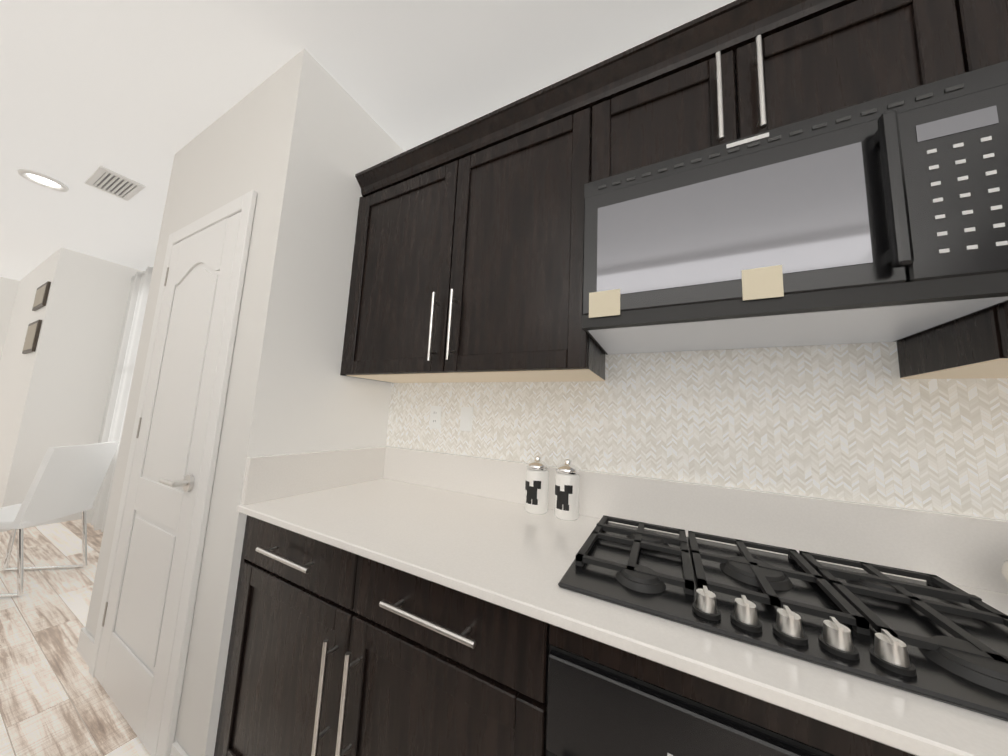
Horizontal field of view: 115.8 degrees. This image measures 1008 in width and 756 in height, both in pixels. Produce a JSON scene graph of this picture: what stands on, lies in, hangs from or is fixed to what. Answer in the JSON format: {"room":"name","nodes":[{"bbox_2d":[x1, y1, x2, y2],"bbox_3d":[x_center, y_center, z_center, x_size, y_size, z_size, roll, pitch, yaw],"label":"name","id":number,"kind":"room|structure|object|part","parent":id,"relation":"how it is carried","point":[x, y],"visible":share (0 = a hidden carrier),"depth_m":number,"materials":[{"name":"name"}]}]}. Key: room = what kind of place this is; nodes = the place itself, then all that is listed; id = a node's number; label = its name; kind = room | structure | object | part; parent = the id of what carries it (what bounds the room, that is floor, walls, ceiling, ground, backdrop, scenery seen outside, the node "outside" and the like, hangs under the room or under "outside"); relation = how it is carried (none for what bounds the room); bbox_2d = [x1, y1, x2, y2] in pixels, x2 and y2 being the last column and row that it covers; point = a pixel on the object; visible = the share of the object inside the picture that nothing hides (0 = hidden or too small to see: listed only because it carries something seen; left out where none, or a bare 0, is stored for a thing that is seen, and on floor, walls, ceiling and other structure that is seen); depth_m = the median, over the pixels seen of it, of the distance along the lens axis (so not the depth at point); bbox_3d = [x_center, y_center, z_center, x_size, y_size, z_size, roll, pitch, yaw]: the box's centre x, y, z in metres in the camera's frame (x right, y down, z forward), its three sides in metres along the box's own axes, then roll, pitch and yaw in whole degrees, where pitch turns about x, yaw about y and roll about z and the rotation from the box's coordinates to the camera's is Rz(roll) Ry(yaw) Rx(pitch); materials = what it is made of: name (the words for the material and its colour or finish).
{"room":"kitchen","nodes":[
{"label":"kitchen","id":0,"kind":"room"},
{"bbox_2d":[0,277,19,360],"bbox_3d":[-7.885,-0.306,1.474,0.100,2.740,5.870,-1,-8,27],"label":"wall","id":1,"kind":"structure","parent":0,"point":[8,289],"depth_m":4.11,"materials":[{"name":"white paint"}]},
{"bbox_2d":[0,247,142,507],"bbox_3d":[-5.351,0.100,3.851,2.220,2.740,0.730,-1,-8,27],"label":"wall","id":2,"kind":"structure","parent":0,"point":[54,387],"depth_m":3.26,"materials":[{"name":"white paint"}]},
{"bbox_2d":[22,320,41,353],"bbox_3d":[-4.808,-0.415,3.216,0.500,0.320,0.022,-1,-8,27],"label":"picture frame","id":3,"kind":"object","parent":2,"relation":"attached to","point":[31,338],"visible":0.98,"depth_m":3.15,"materials":[{"name":"brown"}]},
{"bbox_2d":[32,281,50,310],"bbox_3d":[-4.788,-0.841,3.267,0.500,0.250,0.022,-1,-8,27],"label":"picture frame","id":4,"kind":"object","parent":2,"relation":"attached to","point":[41,296],"visible":1,"depth_m":3.20,"materials":[{"name":"brown"}]},
{"bbox_2d":[87,266,152,531],"bbox_3d":[-3.054,0.134,2.850,2.720,2.620,0.189,-1,-8,27],"label":"curtain","id":5,"kind":"object","parent":2,"relation":"attached to","point":[111,429],"visible":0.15,"depth_m":3.24,"materials":[{"name":"white fabric"}]},
{"bbox_2d":[0,519,150,755],"bbox_3d":[-3.541,1.082,-0.614,9.700,0.100,6.700,-1,-8,27],"label":"floor","id":6,"kind":"structure","parent":0,"point":[55,699],"depth_m":1.50,"materials":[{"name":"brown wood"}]},
{"bbox_2d":[0,441,119,597],"bbox_3d":[-3.243,0.915,2.169,0.555,0.918,0.440,4,-7,-12],"label":"dining chair","id":7,"kind":"object","parent":6,"relation":"on","point":[67,480],"visible":1,"depth_m":2.16,"materials":[{"name":"white"}]},
{"bbox_2d":[214,515,549,755],"bbox_3d":[-0.304,0.934,1.050,1.112,0.893,0.642,-1,-8,27],"label":"base cabinet","id":8,"kind":"object","parent":6,"relation":"on","point":[335,651],"depth_m":0.78,"materials":[{"name":"black wood"}]},
{"bbox_3d":[-0.778,0.944,1.319,0.022,0.893,0.598,-1,-8,27],"label":"left base cabinet scribe strip","id":9,"kind":"part","parent":8,"relation":"part of","materials":[{"name":"wood"}]},
{"bbox_2d":[237,446,1007,755],"bbox_3d":[0.646,0.389,0.646,3.184,0.182,0.639,-1,-8,27],"label":"countertop","id":10,"kind":"structure","parent":8,"relation":"on","point":[469,525],"depth_m":0.58,"materials":[{"name":"white stone"}]},
{"bbox_2d":[525,456,548,514],"bbox_3d":[0.124,0.395,1.184,0.088,0.204,0.088,-1,-8,27],"label":"jar","id":11,"kind":"object","parent":10,"relation":"on","point":[536,487],"visible":1,"depth_m":1.15,"materials":[{"name":"white ceramic"}]},
{"bbox_2d":[554,459,579,520],"bbox_3d":[0.226,0.393,1.131,0.088,0.204,0.088,-1,-8,27],"label":"jar","id":12,"kind":"object","parent":10,"relation":"on","point":[567,485],"visible":1,"depth_m":1.10,"materials":[{"name":"white ceramic"}]},
{"bbox_2d":[558,515,1007,721],"bbox_3d":[0.559,0.434,0.692,0.762,0.050,0.480,-1,-8,27],"label":"gas cooktop","id":13,"kind":"object","parent":10,"relation":"in","point":[935,637],"visible":1,"depth_m":0.59,"materials":[{"name":"black metal"}]},
{"bbox_2d":[1001,555,1007,582],"bbox_3d":[1.110,0.368,0.587,0.206,0.208,0.206,-1,-8,27],"label":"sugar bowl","id":14,"kind":"object","parent":10,"relation":"on","point":[1004,569],"visible":1,"depth_m":0.65,"materials":[{"name":"white ceramic"}]},
{"bbox_2d":[546,624,915,755],"bbox_3d":[0.528,0.922,0.619,0.762,0.893,0.648,-1,-8,27],"label":"built-in oven","id":15,"kind":"object","parent":6,"relation":"on","point":[603,699],"visible":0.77,"depth_m":0.50,"materials":[{"name":"black metal"}]},
{"bbox_2d":[85,48,403,755],"bbox_3d":[-1.333,0.035,1.728,1.310,2.740,0.630,-1,-8,27],"label":"wall","id":16,"kind":"structure","parent":0,"point":[299,141],"depth_m":1.32,"materials":[{"name":"white paint"}]},
{"bbox_2d":[0,512,187,755],"bbox_3d":[-3.621,1.376,2.708,6.309,0.100,0.641,-1,-8,27],"label":"baseboard","id":17,"kind":"structure","parent":16,"relation":"attached to","point":[85,644],"depth_m":1.55,"materials":[{"name":"white wood"}]},
{"bbox_2d":[89,190,256,755],"bbox_3d":[-1.491,0.282,1.371,0.862,2.151,0.075,-1,-8,27],"label":"door","id":18,"kind":"structure","parent":16,"relation":"attached to","point":[140,649],"depth_m":1.33,"materials":[{"name":"white wood"}]},
{"bbox_2d":[0,0,735,280],"bbox_3d":[-3.407,-1.735,-0.276,9.700,0.100,6.700,-1,-8,27],"label":"ceiling","id":19,"kind":"structure","parent":0,"point":[143,92],"depth_m":1.40,"materials":[{"name":"white paint"}]},
{"bbox_2d":[17,169,68,191],"bbox_3d":[-3.199,-1.369,2.196,0.206,0.018,0.206,-1,-8,27],"label":"recessed light","id":20,"kind":"object","parent":19,"relation":"in","point":[43,180],"visible":1,"depth_m":2.19,"materials":[{"name":"white plastic"}]},
{"bbox_2d":[84,165,145,200],"bbox_3d":[-2.711,-1.348,2.203,0.360,0.012,0.200,-1,-8,27],"label":"ceiling vent","id":21,"kind":"object","parent":19,"relation":"in","point":[106,180],"visible":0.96,"depth_m":2.19,"materials":[{"name":"white metal"}]},
{"bbox_2d":[389,446,1007,520],"bbox_3d":[-0.940,0.079,1.933,7.380,2.740,0.100,-1,-8,27],"label":"wall","id":22,"kind":"structure","parent":0,"point":[748,489],"depth_m":0.94,"materials":[{"name":"white paint"}]},
{"bbox_2d":[343,107,604,382],"bbox_3d":[-0.161,-0.437,1.341,1.090,0.875,0.347,-1,-8,27],"label":"upper cabinet","id":23,"kind":"object","parent":22,"relation":"attached to","point":[469,268],"visible":1,"depth_m":1.16,"materials":[{"name":"black wood"}]},
{"bbox_2d":[340,196,391,382],"bbox_3d":[-0.645,-0.427,1.615,0.022,0.875,0.303,-1,-8,27],"label":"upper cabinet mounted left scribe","id":24,"kind":"object","parent":23,"relation":"attached to","point":[351,289],"visible":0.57,"depth_m":1.48,"materials":[{"name":"black wood"}]},
{"bbox_2d":[355,0,856,196],"bbox_3d":[0.586,-0.939,0.862,2.870,0.078,0.066,-1,-8,27],"label":"crown molding","id":25,"kind":"structure","parent":23,"relation":"attached to","point":[733,26],"depth_m":0.95,"materials":[{"name":"black wood"}]},
{"bbox_2d":[386,341,1007,519],"bbox_3d":[0.808,0.078,0.969,3.188,0.523,0.006,-1,-8,27],"label":"tile backsplash","id":26,"kind":"structure","parent":22,"relation":"attached to","point":[861,422],"depth_m":0.97,"materials":[{"name":"beige tile"}]},
{"bbox_2d":[429,406,441,428],"bbox_3d":[-0.334,0.191,1.534,0.066,0.110,0.008,-1,-8,27],"label":"electrical outlet","id":27,"kind":"object","parent":26,"relation":"attached to","point":[435,417],"visible":1,"depth_m":1.53,"materials":[{"name":"white plastic"}]},
{"bbox_2d":[460,407,472,431],"bbox_3d":[-0.174,0.189,1.452,0.066,0.110,0.009,-1,-8,27],"label":"electrical outlet","id":28,"kind":"object","parent":26,"relation":"attached to","point":[466,416],"visible":1,"depth_m":1.45,"materials":[{"name":"white plastic"}]},
{"bbox_2d":[591,0,964,181],"bbox_3d":[0.675,-0.714,0.950,0.762,0.340,0.347,-1,-8,27],"label":"upper cabinet","id":29,"kind":"object","parent":22,"relation":"attached to","point":[854,53],"visible":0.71,"depth_m":0.79,"materials":[{"name":"black wood"}]},
{"bbox_2d":[582,60,1007,354],"bbox_3d":[0.637,-0.331,0.866,0.758,0.428,0.432,-1,-8,27],"label":"over-the-range microwave","id":30,"kind":"object","parent":29,"relation":"attached to","point":[882,219],"visible":1,"depth_m":0.67,"materials":[{"name":"black metal"}]},
{"bbox_2d":[897,0,1007,378],"bbox_3d":[1.405,-0.459,0.536,0.908,0.875,0.347,-1,-8,27],"label":"upper cabinet","id":31,"kind":"object","parent":22,"relation":"attached to","point":[974,345],"visible":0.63,"depth_m":0.65,"materials":[{"name":"black wood"}]}
]}

